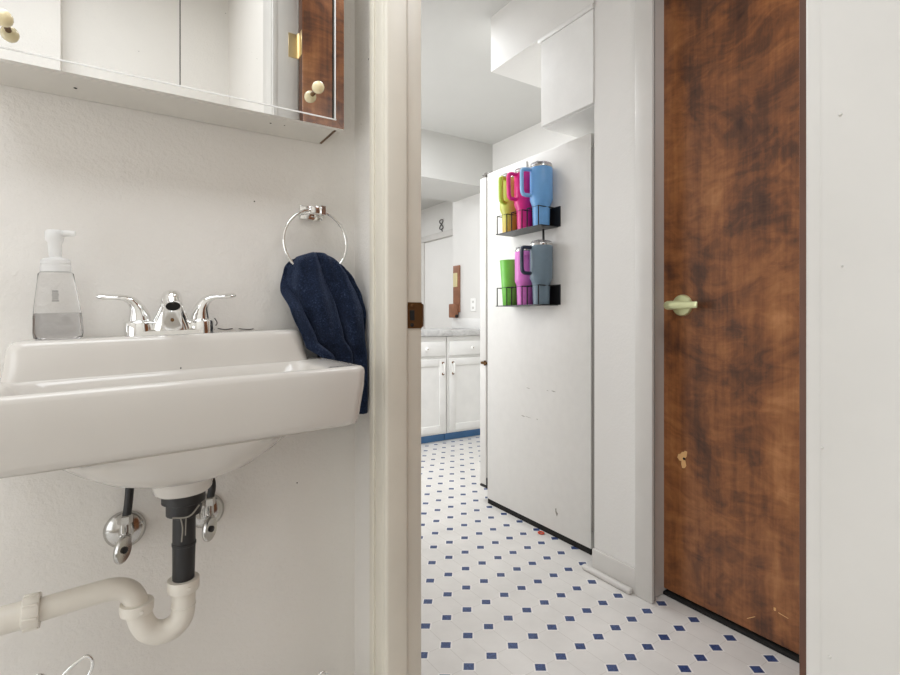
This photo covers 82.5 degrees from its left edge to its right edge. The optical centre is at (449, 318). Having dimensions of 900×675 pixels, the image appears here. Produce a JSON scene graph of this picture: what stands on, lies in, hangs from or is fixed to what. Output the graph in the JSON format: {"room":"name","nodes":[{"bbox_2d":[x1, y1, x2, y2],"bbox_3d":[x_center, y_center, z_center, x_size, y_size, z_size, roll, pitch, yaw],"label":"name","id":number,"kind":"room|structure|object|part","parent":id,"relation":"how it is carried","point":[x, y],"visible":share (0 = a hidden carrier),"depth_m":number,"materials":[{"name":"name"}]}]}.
{"room":"bathroom","nodes":[
{"label":"bathroom","id":0,"kind":"room"},
{"bbox_2d":[0,0,354,674],"bbox_3d":[-1.135,-0.410,0.740,2.080,2.740,0.091,0,0,-33],"label":"wall","id":1,"kind":"structure","parent":0,"point":[154,204],"depth_m":1.06,"materials":[{"name":"paint"}]},
{"bbox_2d":[0,491,205,644],"bbox_3d":[-0.693,0.431,0.788,0.563,0.257,0.170,0,0,-16],"label":"drain pipe","id":2,"kind":"object","parent":1,"relation":"attached to","point":[136,607],"visible":1,"depth_m":0.86,"materials":[{"name":"white plastic"}]},
{"bbox_3d":[-0.583,0.458,0.832,0.164,0.059,0.035,0,0,-33],"label":"trap arm","id":3,"kind":"part","parent":2,"relation":"part of","materials":[{"name":"white plastic"}]},
{"bbox_2d":[103,488,145,564],"bbox_3d":[-0.610,0.313,0.963,0.072,0.267,0.098,0,0,-33],"label":"shutoff valve","id":4,"kind":"object","parent":1,"relation":"attached to","point":[125,528],"visible":0.8,"depth_m":0.97,"materials":[{"name":"silver metal"}]},
{"bbox_3d":[-0.594,0.419,0.931,0.013,0.047,0.033,0,0,18],"label":"oval handle","id":5,"kind":"part","parent":4,"relation":"part of","materials":[{"name":"silver metal"}]},
{"bbox_2d":[0,0,343,143],"bbox_3d":[-0.512,-0.735,0.987,0.609,0.650,0.162,0,0,-33],"label":"medicine cabinet","id":6,"kind":"object","parent":1,"relation":"attached to","point":[270,67],"visible":1,"depth_m":0.97,"materials":[{"name":"mirror"}]},
{"bbox_3d":[-0.690,-0.465,0.793,0.025,0.025,0.027,0,0,-33],"label":"knob","id":7,"kind":"part","parent":6,"relation":"part of","materials":[{"name":"beige ceramic"}]},
{"bbox_3d":[-0.616,-0.735,0.875,0.274,0.612,0.005,0,0,-33],"label":"mirror door","id":8,"kind":"part","parent":6,"relation":"part of","materials":[{"name":"clear glass"}]},
{"bbox_3d":[-0.377,-0.735,1.027,0.290,0.612,0.005,0,0,-33],"label":"mirror door","id":9,"kind":"part","parent":6,"relation":"part of","materials":[{"name":"clear glass"}]},
{"bbox_3d":[-0.273,-0.478,1.060,0.025,0.025,0.027,0,0,-33],"label":"knob","id":10,"kind":"part","parent":6,"relation":"part of","materials":[{"name":"beige ceramic"}]},
{"bbox_2d":[0,329,364,498],"bbox_3d":[-0.480,0.164,0.912,0.580,0.282,0.323,0,0,-33],"label":"sink","id":11,"kind":"object","parent":1,"relation":"attached to","point":[169,416],"visible":1,"depth_m":0.83,"materials":[{"name":"white ceramic"}]},
{"bbox_2d":[32,229,83,339],"bbox_3d":[-0.691,-0.060,0.905,0.071,0.194,0.063,0,0,-15],"label":"soap dispenser","id":12,"kind":"object","parent":11,"relation":"on","point":[57,314],"visible":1,"depth_m":0.89,"materials":[{"name":"clear plastic"}]},
{"bbox_2d":[32,272,83,339],"bbox_3d":[-0.692,-0.024,0.905,0.072,0.118,0.062,-2,1,-32],"label":"bottle","id":13,"kind":"object","parent":12,"relation":"attached to","point":[57,314],"depth_m":0.88,"materials":[{"name":"clear plastic"}]},
{"bbox_2d":[96,289,235,335],"bbox_3d":[-0.534,-0.012,0.982,0.238,0.088,0.104,0,0,-32],"label":"faucet","id":14,"kind":"object","parent":11,"relation":"on","point":[171,318],"visible":1,"depth_m":0.97,"materials":[{"name":"silver metal"}]},
{"bbox_3d":[-0.610,-0.021,0.962,0.087,0.054,0.042,-2,1,-32],"label":"lever handle","id":15,"kind":"part","parent":14,"relation":"part of","materials":[{"name":"silver metal"}]},
{"bbox_3d":[-0.546,0.024,1.004,0.156,0.011,0.052,-2,1,-32],"label":"plate","id":16,"kind":"part","parent":14,"relation":"part of","materials":[{"name":"silver metal"}]},
{"bbox_3d":[-0.533,-0.017,0.982,0.077,0.077,0.092,-2,1,-32],"label":"spout","id":17,"kind":"part","parent":14,"relation":"part of","materials":[{"name":"silver metal"}]},
{"bbox_3d":[-0.483,-0.026,1.043,0.087,0.054,0.042,-2,1,-32],"label":"lever handle","id":18,"kind":"part","parent":14,"relation":"part of","materials":[{"name":"silver metal"}]},
{"bbox_2d":[196,478,223,541],"bbox_3d":[-0.488,0.310,1.040,0.072,0.260,0.098,0,0,-33],"label":"shutoff valve","id":19,"kind":"object","parent":1,"relation":"attached to","point":[212,507],"visible":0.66,"depth_m":1.04,"materials":[{"name":"silver metal"}]},
{"bbox_3d":[-0.473,0.412,1.008,0.013,0.047,0.033,0,0,18],"label":"oval handle","id":20,"kind":"part","parent":19,"relation":"part of","materials":[{"name":"silver metal"}]},
{"bbox_2d":[282,205,347,264],"bbox_3d":[-0.314,-0.179,1.181,0.154,0.165,0.050,0,0,-33],"label":"towel ring","id":21,"kind":"object","parent":1,"relation":"attached to","point":[312,213],"visible":0.81,"depth_m":1.17,"materials":[{"name":"silver metal"}]},
{"bbox_3d":[-0.307,-0.247,1.179,0.035,0.024,0.041,0,0,-33],"label":"post","id":22,"kind":"part","parent":21,"relation":"part of","materials":[{"name":"silver metal"}]},
{"bbox_2d":[280,252,367,413],"bbox_3d":[-0.282,0.036,1.154,0.190,0.377,0.093,0,0,-33],"label":"hand towel","id":23,"kind":"object","parent":21,"relation":"hanging from","point":[325,302],"visible":0.77,"depth_m":1.13,"materials":[{"name":"blue fabric"}]},
{"bbox_2d":[355,0,368,674],"bbox_3d":[0.495,-0.410,0.185,0.073,2.740,2.780,0,0,-33],"label":"wall","id":24,"kind":"structure","parent":0,"point":[361,6],"depth_m":1.23,"materials":[{"name":"paint"}]},
{"bbox_2d":[369,0,423,674],"bbox_3d":[-0.113,-0.205,1.131,0.111,2.330,0.071,0,0,-33],"label":"door frame","id":25,"kind":"structure","parent":24,"relation":"attached to","point":[396,308],"depth_m":1.10,"materials":[{"name":"beige paint"}]},
{"bbox_3d":[-0.074,-0.008,1.128,0.012,0.057,0.053,0,0,43],"label":"strike plate","id":26,"kind":"part","parent":25,"relation":"part of","materials":[{"name":"brown metal"}]},
{"bbox_2d":[421,201,452,236],"bbox_3d":[-0.624,-0.255,6.776,0.770,2.430,4.300,0,0,-33],"label":"wall","id":27,"kind":"structure","parent":0,"point":[430,217],"depth_m":6.60,"materials":[{"name":"white paint"}]},
{"bbox_2d":[421,229,452,328],"bbox_3d":[0.052,-0.065,6.199,0.050,2.050,1.600,0,0,-33],"label":"door","id":28,"kind":"structure","parent":27,"relation":"in","point":[437,248],"depth_m":6.55,"materials":[{"name":"white paint"}]},
{"bbox_2d":[421,129,492,201],"bbox_3d":[-0.678,-1.286,4.026,2.077,0.368,0.600,0,0,-33],"label":"soffit","id":29,"kind":"structure","parent":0,"point":[453,168],"depth_m":4.17,"materials":[{"name":"paint"}]},
{"bbox_2d":[421,0,540,209],"bbox_3d":[-0.044,-1.495,3.885,3.100,0.050,9.800,0,0,-33],"label":"ceiling","id":30,"kind":"structure","parent":0,"point":[461,97],"depth_m":3.22,"materials":[{"name":"paint"}]},
{"bbox_2d":[453,122,576,317],"bbox_3d":[0.800,-0.255,3.732,0.100,2.430,2.726,0,0,-33],"label":"wall","id":31,"kind":"structure","parent":0,"point":[534,140],"depth_m":4.54,"materials":[{"name":"white paint"}]},
{"bbox_2d":[449,265,459,317],"bbox_3d":[0.045,-0.255,4.768,0.059,0.486,0.125,0,0,-33],"label":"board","id":32,"kind":"object","parent":31,"relation":"attached to","point":[454,309],"visible":1,"depth_m":4.75,"materials":[{"name":"brown wood"}]},
{"bbox_3d":[0.049,-0.363,4.781,0.005,0.130,0.068,0,0,-33],"label":"brass plate","id":33,"kind":"part","parent":32,"relation":"part of","materials":[{"name":"metal"}]},
{"bbox_2d":[471,298,475,310],"bbox_3d":[0.206,-0.127,4.566,0.005,0.117,0.080,0,0,-33],"label":"wall outlet","id":34,"kind":"object","parent":31,"relation":"attached to","point":[473,300],"visible":1,"depth_m":4.56,"materials":[{"name":"white plastic"}]},
{"bbox_2d":[491,0,593,87],"bbox_3d":[0.845,-1.337,2.527,1.118,0.266,0.647,0,0,-33],"label":"soffit","id":35,"kind":"structure","parent":0,"point":[516,29],"depth_m":2.34,"materials":[{"name":"white paint"}]},
{"bbox_2d":[421,435,798,674],"bbox_3d":[-0.930,0.985,3.321,5.200,0.050,9.800,0,0,-33],"label":"floor","id":36,"kind":"structure","parent":0,"point":[500,596],"depth_m":1.68,"materials":[{"name":"tile"}]},
{"bbox_2d":[35,654,327,674],"bbox_3d":[-0.543,0.773,0.911,0.702,0.372,0.087,0,0,-33],"label":"wire rack","id":37,"kind":"object","parent":36,"relation":"on","point":[90,657],"visible":1,"depth_m":0.90,"materials":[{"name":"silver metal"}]},
{"bbox_2d":[421,336,445,443],"bbox_3d":[-0.346,0.548,4.171,0.384,0.824,0.672,0,0,-33],"label":"base cabinet","id":38,"kind":"object","parent":36,"relation":"on","point":[433,348],"visible":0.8,"depth_m":3.96,"materials":[{"name":"white paint"}]},
{"bbox_3d":[-0.186,0.232,3.920,0.352,0.113,0.018,0,0,-33],"label":"drawer","id":39,"kind":"part","parent":38,"relation":"part of","materials":[{"name":"white paint"}]},
{"bbox_2d":[421,318,479,336],"bbox_3d":[-0.158,0.064,4.319,0.884,0.140,0.685,0,0,-33],"label":"countertop","id":40,"kind":"structure","parent":38,"relation":"on","point":[460,326],"depth_m":4.30,"materials":[{"name":"grey stone"}]},
{"bbox_2d":[444,335,481,439],"bbox_3d":[0.008,0.548,4.397,0.444,0.824,0.672,0,0,-33],"label":"base cabinet","id":41,"kind":"object","parent":36,"relation":"on","point":[463,362],"visible":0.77,"depth_m":4.11,"materials":[{"name":"white paint"}]},
{"bbox_3d":[0.169,0.232,4.146,0.412,0.113,0.018,0,0,-33],"label":"drawer","id":42,"kind":"part","parent":41,"relation":"part of","materials":[{"name":"white paint"}]},
{"bbox_3d":[0.169,0.596,4.146,0.412,0.572,0.018,0,0,-33],"label":"door","id":43,"kind":"part","parent":41,"relation":"part of","materials":[{"name":"white paint"}]},
{"bbox_2d":[480,133,593,554],"bbox_3d":[0.657,0.095,2.565,0.775,1.731,0.906,0,0,-33],"label":"refrigerator","id":44,"kind":"object","parent":36,"relation":"on","point":[537,364],"visible":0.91,"depth_m":2.30,"materials":[{"name":"white metal"}]},
{"bbox_3d":[0.477,0.555,2.901,0.719,0.634,0.056,0,0,-33],"label":"door","id":45,"kind":"part","parent":44,"relation":"part of","materials":[{"name":"white metal"}]},
{"bbox_3d":[0.477,-0.260,2.901,0.719,0.969,0.056,0,0,-33],"label":"door","id":46,"kind":"part","parent":44,"relation":"part of","materials":[{"name":"white metal"}]},
{"bbox_2d":[496,205,560,236],"bbox_3d":[0.348,-0.445,2.332,0.106,0.091,0.325,0,0,-33],"label":"rack","id":47,"kind":"object","parent":44,"relation":"attached to","point":[555,212],"visible":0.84,"depth_m":2.27,"materials":[{"name":"black metal"}]},
{"bbox_2d":[498,173,516,232],"bbox_3d":[0.267,-0.545,2.418,0.141,0.284,0.099,0,0,-33],"label":"tumbler","id":48,"kind":"object","parent":47,"relation":"on","point":[507,206],"visible":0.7,"depth_m":2.39,"materials":[{"name":"yellow metal"}]},
{"bbox_3d":[0.244,-0.596,2.372,0.025,0.129,0.054,0,0,35],"label":"handle","id":49,"kind":"part","parent":48,"relation":"part of","materials":[{"name":"yellow plastic"}]},
{"bbox_2d":[506,161,532,228],"bbox_3d":[0.322,-0.562,2.326,0.147,0.317,0.099,0,0,-33],"label":"tumbler","id":50,"kind":"object","parent":47,"relation":"on","point":[521,202],"visible":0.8,"depth_m":2.30,"materials":[{"name":"pink metal"}]},
{"bbox_3d":[0.280,-0.596,2.308,0.054,0.129,0.025,0,0,-27],"label":"handle","id":51,"kind":"part","parent":50,"relation":"part of","materials":[{"name":"pink plastic"}]},
{"bbox_2d":[496,224,557,236],"bbox_3d":[0.344,-0.401,2.336,0.102,0.004,0.313,0,0,-33],"label":"shelf","id":52,"kind":"object","parent":47,"relation":"attached to","point":[539,227],"depth_m":2.31,"materials":[{"name":"black metal"}]},
{"bbox_2d":[520,161,552,225],"bbox_3d":[0.382,-0.545,2.237,0.142,0.284,0.099,0,0,-33],"label":"tumbler","id":53,"kind":"object","parent":47,"relation":"on","point":[541,172],"visible":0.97,"depth_m":2.21,"materials":[{"name":"blue metal"}]},
{"bbox_3d":[0.331,-0.596,2.235,0.054,0.129,0.025,0,0,-11],"label":"handle","id":54,"kind":"part","parent":53,"relation":"part of","materials":[{"name":"blue plastic"}]},
{"bbox_3d":[0.400,-0.675,2.249,0.093,0.012,0.093,0,0,-33],"label":"lid","id":55,"kind":"part","parent":53,"relation":"part of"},
{"bbox_3d":[0.391,-0.446,2.359,0.004,0.088,0.325,0,0,-33],"label":"plate","id":56,"kind":"part","parent":47,"relation":"part of","materials":[{"name":"black plastic"}]},
{"bbox_2d":[496,284,560,306],"bbox_3d":[0.348,-0.104,2.332,0.106,0.091,0.325,0,0,-33],"label":"rack","id":57,"kind":"object","parent":44,"relation":"attached to","point":[555,290],"visible":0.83,"depth_m":2.25,"materials":[{"name":"black metal"}]},
{"bbox_2d":[500,259,516,304],"bbox_3d":[0.285,-0.170,2.429,0.100,0.214,0.100,0,0,-33],"label":"tumbler","id":58,"kind":"object","parent":57,"relation":"on","point":[507,267],"visible":0.62,"depth_m":2.39,"materials":[{"name":"green plastic"}]},
{"bbox_2d":[515,245,532,304],"bbox_3d":[0.342,-0.198,2.339,0.093,0.270,0.093,0,0,-33],"label":"tumbler","id":59,"kind":"object","parent":57,"relation":"on","point":[521,279],"visible":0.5,"depth_m":2.30,"materials":[{"name":"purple metal"}]},
{"bbox_2d":[496,304,556,306],"bbox_3d":[0.344,-0.061,2.336,0.102,0.004,0.313,0,0,-33],"label":"shelf","id":60,"kind":"object","parent":57,"relation":"attached to","point":[506,305],"depth_m":2.26,"materials":[{"name":"black metal"}]},
{"bbox_2d":[520,229,552,303],"bbox_3d":[0.382,-0.230,2.237,0.142,0.333,0.099,0,0,-33],"label":"tumbler","id":61,"kind":"object","parent":57,"relation":"on","point":[541,250],"visible":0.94,"depth_m":2.21,"materials":[{"name":"metal"}]},
{"bbox_3d":[0.331,-0.256,2.235,0.054,0.129,0.025,0,0,-11],"label":"handle","id":62,"kind":"part","parent":61,"relation":"part of","materials":[{"name":"black plastic"}]},
{"bbox_3d":[0.400,-0.335,2.249,0.093,0.012,0.093,0,0,-33],"label":"lid","id":63,"kind":"part","parent":61,"relation":"part of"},
{"bbox_3d":[0.391,-0.106,2.359,0.004,0.088,0.325,0,0,-33],"label":"plate","id":64,"kind":"part","parent":57,"relation":"part of","materials":[{"name":"black plastic"}]},
{"bbox_2d":[594,0,634,567],"bbox_3d":[1.829,-0.255,1.079,1.215,2.430,2.854,0,0,-33],"label":"wall","id":65,"kind":"structure","parent":0,"point":[614,20],"depth_m":1.87,"materials":[{"name":"white paint"}]},
{"bbox_2d":[538,3,593,137],"bbox_3d":[0.752,-1.013,2.268,0.694,0.380,0.308,0,0,-33],"label":"upper cabinet","id":66,"kind":"object","parent":65,"relation":"attached to","point":[567,51],"visible":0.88,"depth_m":2.08,"materials":[{"name":"white paint"}]},
{"bbox_3d":[0.470,-1.194,2.088,0.024,0.018,0.308,0,0,-33],"label":"trim","id":67,"kind":"part","parent":66,"relation":"part of","materials":[{"name":"white paint"}]},
{"bbox_2d":[582,548,634,593],"bbox_3d":[0.579,0.916,1.879,0.034,0.088,0.232,0,0,-33],"label":"baseboard","id":68,"kind":"structure","parent":65,"relation":"attached to","point":[613,571],"depth_m":1.86,"materials":[{"name":"white paint"}]},
{"bbox_3d":[0.572,0.950,1.880,0.023,0.020,0.224,0,0,-33],"label":"shoe molding","id":69,"kind":"part","parent":68,"relation":"part of","materials":[{"name":"white paint"}]},
{"bbox_2d":[635,0,665,603],"bbox_3d":[0.939,-0.160,1.433,0.127,2.240,0.908,0,0,-33],"label":"door frame","id":70,"kind":"structure","parent":65,"relation":"attached to","point":[649,14],"depth_m":1.76,"materials":[{"name":"white paint"}]},
{"bbox_2d":[663,0,798,653],"bbox_3d":[0.945,-0.121,1.464,0.088,2.118,0.774,0,0,-33],"label":"door","id":71,"kind":"structure","parent":65,"relation":"in","point":[731,305],"depth_m":1.59,"materials":[{"name":"brown wood"}]},
{"bbox_3d":[0.758,-0.046,1.691,0.017,0.030,0.119,0,0,-33],"label":"lever","id":72,"kind":"part","parent":71,"relation":"part of","materials":[{"name":"gold metal"}]},
{"bbox_3d":[0.780,-0.046,1.726,0.012,0.072,0.072,0,0,-33],"label":"handle","id":73,"kind":"part","parent":71,"relation":"part of","materials":[{"name":"gold metal"}]},
{"bbox_2d":[663,589,798,662],"bbox_3d":[0.980,0.954,1.477,0.065,0.012,0.798,0,0,-33],"label":"trim","id":74,"kind":"structure","parent":71,"relation":"attached to","point":[744,631],"depth_m":1.58,"materials":[{"name":"black rubber"}]},
{"bbox_2d":[799,0,805,674],"bbox_3d":[0.647,-0.153,0.668,0.770,2.203,0.049,0,0,-33],"label":"door frame","id":75,"kind":"structure","parent":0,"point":[802,3],"depth_m":0.50,"materials":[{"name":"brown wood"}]},
{"bbox_2d":[806,0,899,674],"bbox_3d":[0.359,-0.205,0.380,0.099,2.330,0.134,0,0,-33],"label":"wall","id":76,"kind":"structure","parent":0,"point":[853,46],"depth_m":0.38,"materials":[{"name":"white paint"}]}
]}

